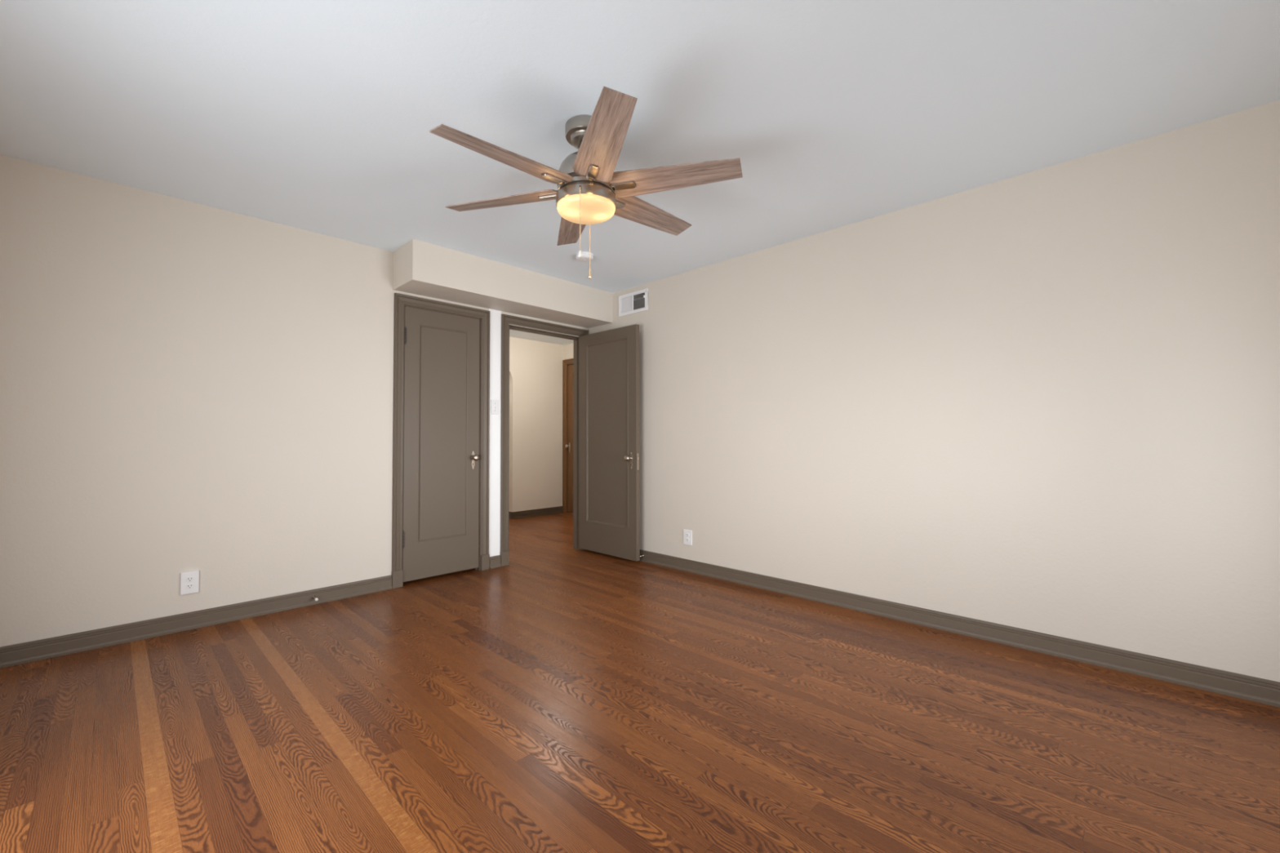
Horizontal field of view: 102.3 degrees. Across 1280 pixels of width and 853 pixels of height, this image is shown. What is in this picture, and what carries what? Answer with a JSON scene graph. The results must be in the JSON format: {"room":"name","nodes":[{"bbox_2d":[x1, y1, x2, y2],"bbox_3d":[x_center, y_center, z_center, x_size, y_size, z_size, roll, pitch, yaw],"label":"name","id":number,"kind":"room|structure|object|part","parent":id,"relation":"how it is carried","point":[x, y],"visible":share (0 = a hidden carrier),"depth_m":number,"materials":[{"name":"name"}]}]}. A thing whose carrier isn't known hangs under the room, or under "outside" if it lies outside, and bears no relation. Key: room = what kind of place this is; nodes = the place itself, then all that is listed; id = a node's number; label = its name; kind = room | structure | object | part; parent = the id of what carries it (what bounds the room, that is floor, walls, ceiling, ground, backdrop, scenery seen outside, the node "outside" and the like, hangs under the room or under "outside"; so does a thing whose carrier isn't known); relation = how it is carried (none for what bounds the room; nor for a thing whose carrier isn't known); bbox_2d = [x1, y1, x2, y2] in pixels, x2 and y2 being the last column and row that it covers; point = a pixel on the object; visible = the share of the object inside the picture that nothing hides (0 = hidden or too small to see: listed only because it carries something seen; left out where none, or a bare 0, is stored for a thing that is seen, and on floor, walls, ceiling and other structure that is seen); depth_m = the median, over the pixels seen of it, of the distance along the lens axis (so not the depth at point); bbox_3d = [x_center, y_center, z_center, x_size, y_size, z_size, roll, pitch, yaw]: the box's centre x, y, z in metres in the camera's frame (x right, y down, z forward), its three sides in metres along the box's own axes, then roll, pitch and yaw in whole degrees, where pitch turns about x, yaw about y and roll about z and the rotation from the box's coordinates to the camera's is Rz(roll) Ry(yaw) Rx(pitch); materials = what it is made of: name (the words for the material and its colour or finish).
{"room":"empty bedroom","nodes":[
{"label":"empty bedroom","id":0,"kind":"room"},
{"bbox_2d":[0,154,488,647],"bbox_3d":[-2.302,-0.064,3.259,0.100,2.426,2.905,-1,-2,44],"label":"wall","id":1,"kind":"structure","parent":0,"point":[185,385],"depth_m":2.88,"materials":[{"name":"beige paint"}]},
{"bbox_2d":[180,569,199,595],"bbox_3d":[-2.538,0.879,2.906,0.021,0.123,0.078,-1,-2,44],"label":"wall outlet","id":2,"kind":"object","parent":1,"relation":"attached to","point":[189,580],"visible":1,"depth_m":2.90,"materials":[{"name":"white plastic"}]},
{"bbox_2d":[186,583,193,589],"bbox_3d":[-2.532,0.898,2.899,0.002,0.027,0.034,-1,-2,44],"label":"receptacle","id":3,"kind":"object","parent":2,"relation":"attached to","point":[188,586],"depth_m":2.90,"materials":[{"name":"white plastic"}]},
{"bbox_2d":[186,576,194,582],"bbox_3d":[-2.532,0.860,2.900,0.002,0.027,0.034,-1,-2,44],"label":"receptacle","id":4,"kind":"object","parent":2,"relation":"attached to","point":[188,579],"depth_m":2.90,"materials":[{"name":"white plastic"}]},
{"bbox_2d":[0,574,392,668],"bbox_3d":[-2.486,1.096,2.954,0.020,0.094,2.047,-1,-2,44],"label":"baseboard","id":5,"kind":"structure","parent":1,"relation":"attached to","point":[46,648],"depth_m":2.86,"materials":[{"name":"grey paint"}]},
{"bbox_2d":[391,293,489,588],"bbox_3d":[-1.545,0.102,4.016,0.129,2.126,0.764,-1,-2,44],"label":"door frame","id":6,"kind":"structure","parent":1,"relation":"attached to","point":[401,300],"depth_m":3.84,"materials":[{"name":"grey paint"}]},
{"bbox_2d":[402,306,479,582],"bbox_3d":[-1.508,0.127,3.971,0.108,2.020,0.605,-1,-2,44],"label":"door","id":7,"kind":"structure","parent":1,"relation":"in","point":[441,508],"depth_m":3.97,"materials":[{"name":"grey paint"}]},
{"bbox_3d":[-1.321,0.250,4.131,0.066,0.053,0.053,-1,-2,44],"label":"knob","id":8,"kind":"part","parent":7,"relation":"part of","materials":[{"name":"grey metal"}]},
{"bbox_2d":[488,308,501,556],"bbox_3d":[-1.250,-0.042,4.342,0.100,2.426,0.115,-1,-2,44],"label":"wall pier","id":9,"kind":"object","parent":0,"point":[495,315],"visible":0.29,"depth_m":4.31,"materials":[{"name":"white paint"}]},
{"bbox_2d":[490,400,498,414],"bbox_3d":[-1.208,-0.162,4.304,0.018,0.122,0.074,-1,-2,44],"label":"light switch","id":10,"kind":"object","parent":9,"relation":"attached to","point":[494,403],"visible":1,"depth_m":4.30,"materials":[{"name":"white plastic"}]},
{"bbox_2d":[489,555,501,568],"bbox_3d":[-1.201,1.123,4.278,0.020,0.094,0.103,-1,-2,44],"label":"baseboard","id":11,"kind":"object","parent":9,"relation":"attached to","point":[495,561],"visible":1,"depth_m":4.27,"materials":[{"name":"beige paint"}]},
{"bbox_2d":[508,336,564,511],"bbox_3d":[-1.962,0.013,6.708,0.160,2.426,2.290,-1,-2,44],"label":"wall","id":12,"kind":"structure","parent":0,"point":[535,367],"depth_m":7.12,"materials":[{"name":"paint"}]},
{"bbox_2d":[508,506,563,519],"bbox_3d":[-1.456,1.190,7.186,0.180,0.094,0.865,-1,-2,44],"label":"baseboard","id":13,"kind":"structure","parent":12,"relation":"attached to","point":[540,512],"depth_m":7.08,"materials":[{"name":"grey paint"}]},
{"bbox_2d":[501,311,588,337],"bbox_3d":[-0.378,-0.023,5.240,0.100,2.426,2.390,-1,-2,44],"label":"door trim","id":14,"kind":"structure","parent":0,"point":[503,313],"depth_m":4.68,"materials":[{"name":"beige paint"}]},
{"bbox_2d":[564,343,573,359],"bbox_3d":[-0.402,0.013,6.859,2.190,2.426,0.100,-1,-2,44],"label":"wall","id":15,"kind":"structure","parent":0,"point":[568,348],"depth_m":7.42,"materials":[{"name":"paint"}]},
{"bbox_2d":[562,358,573,513],"bbox_3d":[-0.753,0.132,7.180,0.905,2.205,0.125,-1,-2,44],"label":"door frame","id":16,"kind":"structure","parent":15,"relation":"attached to","point":[566,362],"depth_m":7.43,"materials":[{"name":"brown wood"}]},
{"bbox_2d":[564,364,573,512],"bbox_3d":[-0.783,0.167,7.147,0.750,2.110,0.108,-1,-2,44],"label":"door","id":17,"kind":"structure","parent":15,"relation":"in","point":[569,446],"depth_m":7.38,"materials":[{"name":"brown wood"}]},
{"bbox_2d":[0,512,1279,852],"bbox_3d":[-0.927,1.159,3.812,8.220,0.001,5.520,-1,-2,44],"label":"floor","id":18,"kind":"structure","parent":0,"point":[559,698],"depth_m":1.85,"materials":[{"name":"brown wood"}]},
{"bbox_2d":[0,0,1279,345],"bbox_3d":[-1.052,-1.317,3.816,8.220,0.100,5.410,-1,-2,44],"label":"ceiling","id":19,"kind":"structure","parent":0,"point":[315,116],"depth_m":2.06,"materials":[{"name":"paint"}]},
{"bbox_2d":[392,239,612,328],"bbox_3d":[-1.024,-1.118,4.279,0.349,0.277,1.844,-1,-2,44],"label":"soffit","id":20,"kind":"structure","parent":19,"relation":"attached to","point":[420,268],"depth_m":3.98,"materials":[{"name":"beige paint"}]},
{"bbox_2d":[575,252,593,262],"bbox_3d":[-0.408,-1.248,3.810,0.131,0.042,0.131,-1,-2,44],"label":"smoke detector","id":21,"kind":"object","parent":19,"relation":"attached to","point":[585,255],"visible":0.83,"depth_m":3.78,"materials":[{"name":"white plastic"}]},
{"bbox_2d":[429,86,742,279],"bbox_3d":[-0.234,-0.992,2.239,1.209,0.624,1.338,-1,-2,44],"label":"ceiling fan","id":22,"kind":"object","parent":19,"relation":"hanging from","point":[589,191],"visible":1,"depth_m":2.13,"materials":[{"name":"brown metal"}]},
{"bbox_3d":[-0.611,-1.022,2.338,0.554,0.006,0.162,-1,12,15],"label":"blade","id":23,"kind":"part","parent":22,"relation":"part of","materials":[{"name":"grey wood"}]},
{"bbox_3d":[-0.508,-1.026,1.963,0.554,0.006,0.162,0,12,-45],"label":"blade","id":24,"kind":"part","parent":22,"relation":"part of","materials":[{"name":"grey wood"}]},
{"bbox_3d":[-0.338,-1.024,2.615,0.162,0.006,0.554,-14,3,-15],"label":"blade","id":25,"kind":"part","parent":22,"relation":"part of","materials":[{"name":"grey wood"}]},
{"bbox_3d":[-0.243,-0.848,2.100,0.005,0.262,0.005,-1,-2,44],"label":"pull chain","id":26,"kind":"part","parent":22,"relation":"part of","materials":[{"name":"gold metal"}]},
{"bbox_3d":[-0.233,-0.935,2.239,0.253,0.050,0.253,-1,-1,44],"label":"lamp shade","id":27,"kind":"part","parent":22,"relation":"part of","materials":[{"name":"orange glass"}]},
{"bbox_3d":[-0.230,-0.844,2.372,0.005,0.242,0.005,-1,-2,44],"label":"pull chain","id":28,"kind":"part","parent":22,"relation":"part of","materials":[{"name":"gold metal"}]},
{"bbox_3d":[-0.132,-1.032,1.865,0.162,0.006,0.554,12,-4,-15],"label":"blade","id":29,"kind":"part","parent":22,"relation":"part of","materials":[{"name":"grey wood"}]},
{"bbox_3d":[0.038,-1.030,2.516,0.554,0.006,0.162,-1,-13,-45],"label":"blade","id":30,"kind":"part","parent":22,"relation":"part of","materials":[{"name":"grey wood"}]},
{"bbox_3d":[0.141,-1.035,2.142,0.554,0.006,0.162,-1,-13,15],"label":"blade","id":31,"kind":"part","parent":22,"relation":"part of","materials":[{"name":"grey wood"}]},
{"bbox_2d":[588,99,1279,682],"bbox_3d":[1.176,-0.067,3.475,4.590,2.426,0.100,-1,-2,44],"label":"wall","id":32,"kind":"structure","parent":0,"point":[1046,400],"depth_m":2.67,"materials":[{"name":"beige paint"}]},
{"bbox_2d":[499,313,588,566],"bbox_3d":[-0.874,0.117,4.707,0.129,2.123,0.946,-1,-2,44],"label":"door frame","id":33,"kind":"structure","parent":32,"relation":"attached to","point":[506,320],"depth_m":4.49,"materials":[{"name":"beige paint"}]},
{"bbox_2d":[578,324,639,561],"bbox_3d":[-0.311,0.139,4.663,0.110,2.027,0.778,1,-2,-45],"label":"door","id":34,"kind":"structure","parent":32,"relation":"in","point":[609,524],"depth_m":4.64,"materials":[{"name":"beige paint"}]},
{"bbox_3d":[-0.101,0.273,4.418,0.053,0.053,0.066,-1,-2,44],"label":"knob","id":35,"kind":"part","parent":34,"relation":"part of","materials":[{"name":"grey metal"}]},
{"bbox_3d":[-0.018,0.302,4.415,0.002,0.140,0.022,-1,-2,44],"label":"latch plate","id":36,"kind":"part","parent":34,"relation":"part of","materials":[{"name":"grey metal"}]},
{"bbox_2d":[618,288,648,316],"bbox_3d":[-0.024,-1.108,4.664,0.364,0.190,0.147,-1,-2,44],"label":"air vent","id":37,"kind":"object","parent":32,"relation":"in","point":[627,305],"visible":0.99,"depth_m":4.64,"materials":[{"name":"white plastic"}]},
{"bbox_2d":[683,529,692,545],"bbox_3d":[0.384,0.892,4.149,0.084,0.118,0.009,-1,-2,44],"label":"wall outlet","id":38,"kind":"object","parent":32,"relation":"attached to","point":[687,535],"visible":1,"depth_m":4.14,"materials":[{"name":"white plastic"}]},
{"bbox_2d":[640,549,1279,707],"bbox_3d":[1.101,1.099,3.440,4.490,0.094,0.020,-1,-2,44],"label":"baseboard","id":39,"kind":"structure","parent":32,"relation":"attached to","point":[1258,690],"depth_m":2.63,"materials":[{"name":"grey paint"}]}
]}

